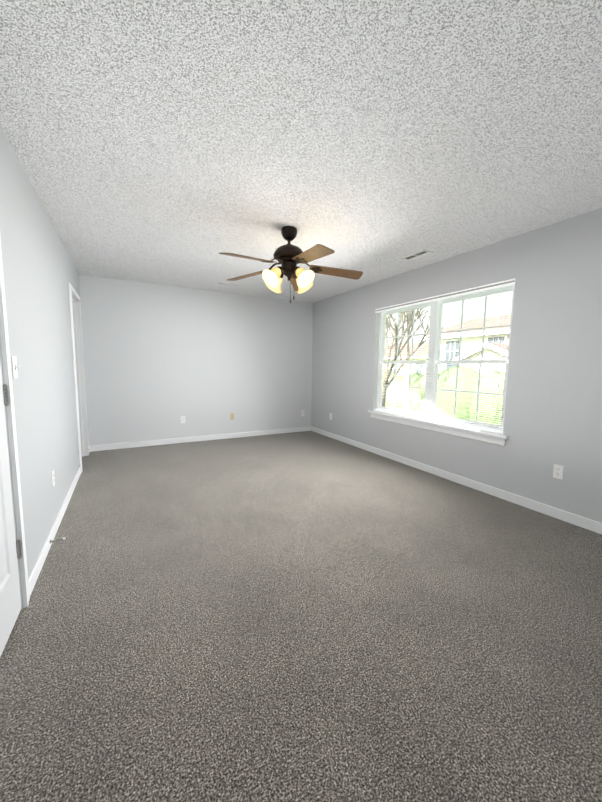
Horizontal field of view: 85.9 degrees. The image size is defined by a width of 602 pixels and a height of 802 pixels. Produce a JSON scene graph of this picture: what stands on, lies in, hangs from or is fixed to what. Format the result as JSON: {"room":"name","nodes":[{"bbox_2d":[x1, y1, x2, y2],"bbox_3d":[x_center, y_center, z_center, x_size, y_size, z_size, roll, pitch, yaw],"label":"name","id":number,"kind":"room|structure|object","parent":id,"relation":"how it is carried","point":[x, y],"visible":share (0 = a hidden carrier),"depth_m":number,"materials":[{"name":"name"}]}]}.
{"room":"empty bedroom","nodes":[
{"label":"empty bedroom","id":0,"kind":"room"},
{"bbox_2d":[0,125,79,577],"bbox_3d":[-1.789,-0.221,2.087,0.140,2.440,5.700,-3,7,-28],"label":"wall","id":1,"kind":"structure","parent":0,"point":[40,272],"depth_m":2.12,"materials":[{"name":"grey paint"}]},
{"bbox_2d":[0,358,21,656],"bbox_3d":[-1.239,0.074,1.194,0.188,2.030,0.775,-3,7,-28],"label":"closet door","id":2,"kind":"structure","parent":1,"relation":"in","point":[10,594],"depth_m":1.50,"materials":[{"name":"white paint"}]},
{"bbox_2d":[0,239,29,609],"bbox_3d":[-1.272,0.047,1.167,0.161,2.113,0.910,-3,7,-28],"label":"door frame","id":3,"kind":"structure","parent":1,"relation":"attached to","point":[10,412],"depth_m":1.57,"materials":[{"name":"white wood"}]},
{"bbox_2d":[11,356,19,378],"bbox_3d":[-1.478,-0.174,1.684,0.025,0.115,0.070,-3,7,-28],"label":"light switch","id":4,"kind":"object","parent":1,"relation":"attached to","point":[14,367],"visible":0.98,"depth_m":1.67,"materials":[{"name":"white plastic"}]},
{"bbox_2d":[51,470,54,486],"bbox_3d":[-1.841,0.575,2.405,0.008,0.115,0.070,-3,7,-28],"label":"electrical outlet","id":5,"kind":"object","parent":1,"relation":"attached to","point":[53,478],"visible":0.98,"depth_m":2.39,"materials":[{"name":"white plastic"}]},
{"bbox_2d":[28,467,80,595],"bbox_3d":[-1.976,0.897,2.691,0.013,0.085,2.233,-3,7,-28],"label":"baseboard","id":6,"kind":"structure","parent":1,"relation":"attached to","point":[36,569],"depth_m":2.20,"materials":[{"name":"white wood"}]},
{"bbox_2d":[49,538,65,542],"bbox_3d":[-1.657,0.947,2.204,0.086,0.022,0.021,-3,7,-28],"label":"doorstop","id":7,"kind":"object","parent":6,"relation":"attached to","point":[55,540],"visible":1,"depth_m":2.20,"materials":[{"name":"grey metal"}]},
{"bbox_2d":[68,282,88,472],"bbox_3d":[-2.769,-0.264,3.934,0.161,2.113,0.902,-3,7,-28],"label":"door frame","id":8,"kind":"structure","parent":1,"relation":"attached to","point":[76,322],"depth_m":4.23,"materials":[{"name":"white wood"}]},
{"bbox_2d":[79,275,312,445],"bbox_3d":[-1.432,-0.569,5.417,3.660,2.440,0.140,-3,7,-28],"label":"wall","id":9,"kind":"structure","parent":0,"point":[159,360],"depth_m":5.14,"materials":[{"name":"white paint"}]},
{"bbox_2d":[180,416,184,422],"bbox_3d":[-1.892,0.300,5.182,0.070,0.115,0.008,-3,7,-28],"label":"electrical outlet","id":10,"kind":"object","parent":9,"relation":"attached to","point":[182,418],"visible":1,"depth_m":5.18,"materials":[{"name":"white plastic"}]},
{"bbox_2d":[90,426,310,451],"bbox_3d":[-1.410,0.610,5.474,3.634,0.085,0.013,-3,7,-28],"label":"baseboard","id":11,"kind":"structure","parent":9,"relation":"attached to","point":[174,440],"depth_m":5.27,"materials":[{"name":"white wood"}]},
{"bbox_2d":[0,431,601,801],"bbox_3d":[-0.131,0.968,3.118,3.940,0.100,5.700,-3,7,-28],"label":"floor","id":12,"kind":"structure","parent":0,"point":[307,616],"depth_m":1.48,"materials":[{"name":"carpet"}]},
{"bbox_2d":[0,0,601,302],"bbox_3d":[-0.100,-1.558,2.850,3.940,0.100,5.700,-3,7,-28],"label":"ceiling","id":13,"kind":"structure","parent":0,"point":[181,143],"depth_m":1.63,"materials":[{"name":"white paint"}]},
{"bbox_2d":[216,282,237,286],"bbox_3d":[-1.097,-1.722,4.801,0.305,0.009,0.155,-3,7,-28],"label":"ceiling vent","id":14,"kind":"object","parent":13,"relation":"in","point":[226,284],"visible":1,"depth_m":4.77,"materials":[{"name":"white metal"}]},
{"bbox_2d":[219,226,362,302],"bbox_3d":[-0.092,-1.181,2.831,1.298,0.645,1.250,-3,7,-28],"label":"ceiling fan","id":15,"kind":"object","parent":13,"relation":"hanging from","point":[288,257],"visible":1,"depth_m":2.80,"materials":[{"name":"brown wood"}]},
{"bbox_2d":[401,250,433,260],"bbox_3d":[1.243,-1.551,3.458,0.155,0.009,0.305,-3,7,-28],"label":"ceiling vent","id":16,"kind":"object","parent":13,"relation":"in","point":[417,255],"visible":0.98,"depth_m":3.44,"materials":[{"name":"white metal"}]},
{"bbox_2d":[311,208,601,522],"bbox_3d":[1.557,-0.370,3.881,0.140,2.440,5.700,-3,7,-28],"label":"wall","id":17,"kind":"structure","parent":0,"point":[553,410],"depth_m":2.91,"materials":[{"name":"grey paint"}]},
{"bbox_2d":[370,413,505,445],"bbox_3d":[1.479,0.298,3.913,0.020,0.070,1.930,-3,7,-28],"label":"trim","id":18,"kind":"structure","parent":17,"relation":"attached to","point":[493,440],"depth_m":3.64,"materials":[{"name":"white wood"}]},
{"bbox_2d":[368,410,508,438],"bbox_3d":[1.499,0.247,3.919,0.115,0.030,1.980,-3,7,-28],"label":"window sill","id":19,"kind":"structure","parent":17,"relation":"attached to","point":[475,431],"depth_m":3.63,"materials":[{"name":"white wood"}]},
{"bbox_2d":[373,285,514,429],"bbox_3d":[1.528,-0.485,3.852,0.070,1.445,1.870,-3,7,-28],"label":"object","id":20,"kind":"object","parent":17,"relation":"attached to","point":[376,355],"visible":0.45,"depth_m":4.65,"materials":[{"name":"white"}]},
{"bbox_2d":[376,285,513,430],"bbox_3d":[1.581,-0.487,3.880,0.060,1.445,1.870,-3,7,-28],"label":"window","id":21,"kind":"structure","parent":17,"relation":"in","point":[436,344],"depth_m":3.80,"materials":[{"name":"white plastic"}]},
{"bbox_2d":[374,279,514,433],"bbox_3d":[1.513,-0.490,3.843,0.060,1.437,1.878,-3,7,-28],"label":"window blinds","id":22,"kind":"object","parent":21,"relation":"attached to","point":[480,289],"visible":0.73,"depth_m":3.58,"materials":[{"name":"white plastic"}]},
{"bbox_2d":[311,426,601,533],"bbox_3d":[1.476,0.804,3.969,0.013,0.085,5.420,-3,7,-28],"label":"baseboard","id":23,"kind":"structure","parent":17,"relation":"attached to","point":[578,520],"depth_m":3.25,"materials":[{"name":"white wood"}]},
{"bbox_2d":[553,464,563,479],"bbox_3d":[2.148,0.592,2.703,0.008,0.115,0.070,-3,7,-28],"label":"electrical outlet","id":24,"kind":"object","parent":17,"relation":"attached to","point":[558,471],"visible":1,"depth_m":2.70,"materials":[{"name":"white plastic"}]},
{"label":"outside","id":25,"kind":"structure","parent":0,"visible":0},
{"bbox_3d":[26.915,0.097,20.172,59.850,0.200,70.000,-3,7,-28],"label":"lawn","id":26,"kind":"structure","parent":25,"visible":0},
{"bbox_2d":[383,343,428,376],"bbox_3d":[16.351,-5.048,42.441,9.830,5.090,12.800,-3,7,-28],"label":"house","id":27,"kind":"structure","parent":26,"relation":"on","point":[420,368],"depth_m":39.68,"materials":[{"name":"beige"}]},
{"bbox_2d":[381,308,446,405],"bbox_3d":[2.305,-1.838,12.021,6.671,4.772,9.511,-3,7,-28],"label":"tree","id":28,"kind":"object","parent":26,"relation":"on","point":[403,346],"depth_m":7.94,"materials":[{"name":"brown plant"}]},
{"bbox_2d":[382,366,504,424],"bbox_3d":[3.553,-0.068,10.126,1.860,2.125,11.913,-3,7,-28],"label":"hedge","id":29,"kind":"object","parent":26,"relation":"on","point":[465,378],"depth_m":8.07,"materials":[{"name":"green plant"}]},
{"bbox_2d":[422,314,510,373],"bbox_3d":[13.541,-2.887,20.027,12.110,5.440,8.600,-3,7,-28],"label":"house","id":30,"kind":"structure","parent":26,"relation":"on","point":[472,349],"depth_m":18.86,"materials":[{"name":"beige"}]}
]}

